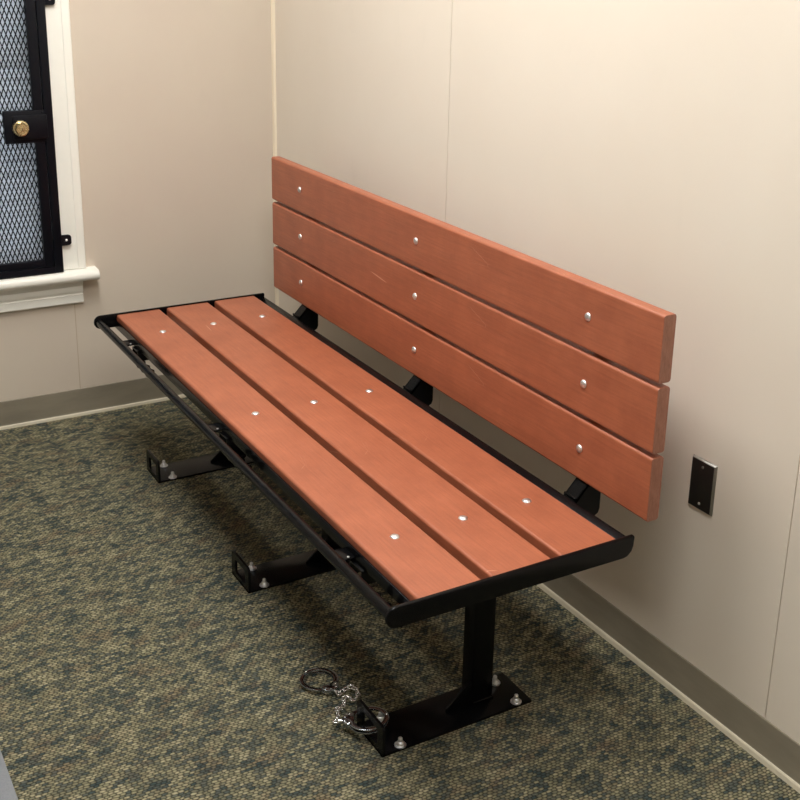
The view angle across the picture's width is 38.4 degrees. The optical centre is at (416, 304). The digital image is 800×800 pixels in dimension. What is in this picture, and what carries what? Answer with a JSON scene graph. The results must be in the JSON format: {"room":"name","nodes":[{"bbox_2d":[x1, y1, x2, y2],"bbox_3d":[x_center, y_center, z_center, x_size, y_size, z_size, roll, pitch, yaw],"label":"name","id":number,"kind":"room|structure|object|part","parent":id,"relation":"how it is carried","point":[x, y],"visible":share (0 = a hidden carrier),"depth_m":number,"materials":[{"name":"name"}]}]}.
{"room":"police holding room","nodes":[
{"label":"police holding room","id":0,"kind":"room"},
{"bbox_2d":[0,750,17,799],"bbox_3d":[-0.382,1.164,1.559,0.030,0.003,5.200,-9,20,-29],"label":"trim","id":1,"kind":"structure","parent":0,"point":[7,791],"depth_m":2.24,"materials":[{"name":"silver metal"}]},
{"bbox_2d":[0,0,274,401],"bbox_3d":[-2.153,-0.787,3.057,3.800,2.750,0.101,-9,20,-29],"label":"wall","id":2,"kind":"structure","parent":0,"point":[173,98],"depth_m":3.90,"materials":[{"name":"beige paint"}]},
{"bbox_2d":[0,0,99,312],"bbox_3d":[-1.560,-0.715,3.410,1.126,1.610,0.163,-9,20,-29],"label":"window","id":3,"kind":"structure","parent":2,"relation":"in","point":[66,287],"depth_m":3.73,"materials":[{"name":"beige paint"}]},
{"bbox_2d":[0,0,42,263],"bbox_3d":[-1.575,-0.732,3.431,0.836,1.381,0.045,-9,20,-29],"label":"window blind","id":4,"kind":"object","parent":3,"relation":"attached to","point":[3,2],"visible":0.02,"depth_m":3.69,"materials":[{"name":"white plastic"}]},
{"bbox_2d":[0,0,71,278],"bbox_3d":[-1.529,-0.680,3.364,0.961,1.329,0.060,-9,20,-29],"label":"security gate","id":5,"kind":"object","parent":3,"relation":"attached to","point":[35,126],"visible":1,"depth_m":3.62,"materials":[{"name":"black metal"}]},
{"bbox_3d":[-1.576,-0.043,3.619,1.126,0.034,0.161,-9,20,-29],"label":"sill","id":6,"kind":"part","parent":3,"relation":"part of","materials":[{"name":"beige paint"}]},
{"bbox_3d":[-1.157,0.121,3.911,0.002,0.357,0.001,-9,20,-29],"label":"trim","id":7,"kind":"part","parent":2,"relation":"part of","materials":[{"name":"beige paint"}]},
{"bbox_2d":[0,374,185,429],"bbox_3d":[-2.158,0.492,3.409,3.797,0.098,0.008,-9,20,-29],"label":"baseboard","id":8,"kind":"structure","parent":2,"relation":"attached to","point":[32,410],"depth_m":3.98,"materials":[{"name":"beige plastic"}]},
{"bbox_2d":[0,397,799,799],"bbox_3d":[0.256,1.092,1.930,1.452,0.050,5.400,-9,20,-29],"label":"floor","id":9,"kind":"structure","parent":0,"point":[135,663],"depth_m":2.63,"materials":[{"name":"carpet"}]},
{"bbox_2d":[300,668,388,734],"bbox_3d":[-0.161,0.859,2.498,0.112,0.036,0.281,-9,20,-29],"label":"handcuffs","id":10,"kind":"object","parent":9,"relation":"on","point":[347,720],"visible":0.97,"depth_m":2.51,"materials":[{"name":"silver metal"}]},
{"bbox_3d":[-0.236,0.846,2.563,0.044,0.007,0.087,-11,21,-34],"label":"ratchet arm","id":11,"kind":"part","parent":10,"relation":"part of","materials":[{"name":"silver metal"}]},
{"bbox_3d":[-0.099,0.869,2.442,0.087,0.010,0.044,3,17,6],"label":"ratchet arm","id":12,"kind":"part","parent":10,"relation":"part of","materials":[{"name":"silver metal"}]},
{"bbox_2d":[94,156,676,757],"bbox_3d":[-0.247,0.251,2.945,0.648,0.925,1.867,-9,20,-29],"label":"bench","id":13,"kind":"object","parent":9,"relation":"on","point":[572,367],"visible":1,"depth_m":2.63,"materials":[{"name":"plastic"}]},
{"bbox_3d":[-0.614,0.114,3.537,0.516,0.032,0.053,-9,20,-29],"label":"cross arm","id":14,"kind":"part","parent":13,"relation":"part of","materials":[{"name":"black metal"}]},
{"bbox_3d":[-0.753,0.022,3.691,0.568,0.046,0.008,-9,20,-29],"label":"plate","id":15,"kind":"part","parent":13,"relation":"part of","materials":[{"name":"black"}]},
{"bbox_3d":[-0.653,0.505,3.641,0.376,0.006,0.113,-9,20,-29],"label":"plate","id":16,"kind":"part","parent":13,"relation":"part of","materials":[{"name":"black metal"}]},
{"bbox_3d":[-0.255,0.304,2.958,0.516,0.032,0.053,-9,20,-29],"label":"cross arm","id":17,"kind":"part","parent":13,"relation":"part of","materials":[{"name":"black metal"}]},
{"bbox_3d":[-0.579,0.297,3.640,0.054,0.394,0.046,-9,20,-29],"label":"post","id":18,"kind":"part","parent":13,"relation":"part of","materials":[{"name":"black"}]},
{"bbox_3d":[-0.513,0.306,2.798,0.022,0.022,1.856,-9,20,-29],"label":"rail","id":19,"kind":"part","parent":13,"relation":"part of","materials":[{"name":"black"}]},
{"bbox_3d":[-0.449,0.307,2.838,0.050,0.026,1.856,-9,20,-29],"label":"seat rail","id":20,"kind":"part","parent":13,"relation":"part of","materials":[{"name":"black"}]},
{"bbox_3d":[-0.294,0.695,3.062,0.376,0.006,0.113,-9,20,-29],"label":"plate","id":21,"kind":"part","parent":13,"relation":"part of","materials":[{"name":"black metal"}]},
{"bbox_3d":[-0.221,0.487,3.061,0.054,0.394,0.046,-9,20,-29],"label":"post","id":22,"kind":"part","parent":13,"relation":"part of","materials":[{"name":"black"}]},
{"bbox_3d":[0.103,0.493,2.381,0.516,0.032,0.053,-9,20,-29],"label":"cross arm","id":23,"kind":"part","parent":13,"relation":"part of","materials":[{"name":"black metal"}]},
{"bbox_3d":[-0.051,0.240,3.062,0.030,0.030,1.856,-9,20,-29],"label":"rail","id":24,"kind":"part","parent":13,"relation":"part of","materials":[{"name":"black"}]},
{"bbox_3d":[0.063,0.884,2.484,0.376,0.006,0.113,-9,20,-29],"label":"plate","id":25,"kind":"part","parent":13,"relation":"part of","materials":[{"name":"black metal"}]},
{"bbox_3d":[0.137,0.676,2.484,0.054,0.394,0.046,-9,20,-29],"label":"post","id":26,"kind":"part","parent":13,"relation":"part of","materials":[{"name":"black metal"}]},
{"bbox_3d":[0.190,0.521,2.168,0.568,0.046,0.008,-9,20,-29],"label":"plate","id":27,"kind":"part","parent":13,"relation":"part of","materials":[{"name":"black"}]},
{"bbox_2d":[275,0,799,743],"bbox_3d":[0.871,-0.334,1.843,0.100,2.750,5.200,-9,20,-29],"label":"wall","id":28,"kind":"structure","parent":0,"point":[648,151],"depth_m":2.48,"materials":[{"name":"beige paint"}]},
{"bbox_2d":[271,0,278,305],"bbox_3d":[-0.493,-1.023,3.941,0.011,2.750,0.011,-9,20,-29],"label":"trim","id":29,"kind":"structure","parent":28,"relation":"attached to","point":[273,39],"depth_m":4.02,"materials":[{"name":"paint"}]},
{"bbox_2d":[537,574,799,792],"bbox_3d":[0.794,0.938,2.213,0.008,0.098,5.200,-9,20,-29],"label":"baseboard","id":30,"kind":"structure","parent":28,"relation":"attached to","point":[773,748],"depth_m":2.54,"materials":[{"name":"beige plastic"}]},
{"bbox_2d":[688,454,717,515],"bbox_3d":[0.597,0.380,2.407,0.008,0.115,0.070,-9,20,-29],"label":"blank wall plate","id":31,"kind":"object","parent":28,"relation":"attached to","point":[703,472],"visible":1,"depth_m":2.40,"materials":[{"name":"black metal"}]}
]}

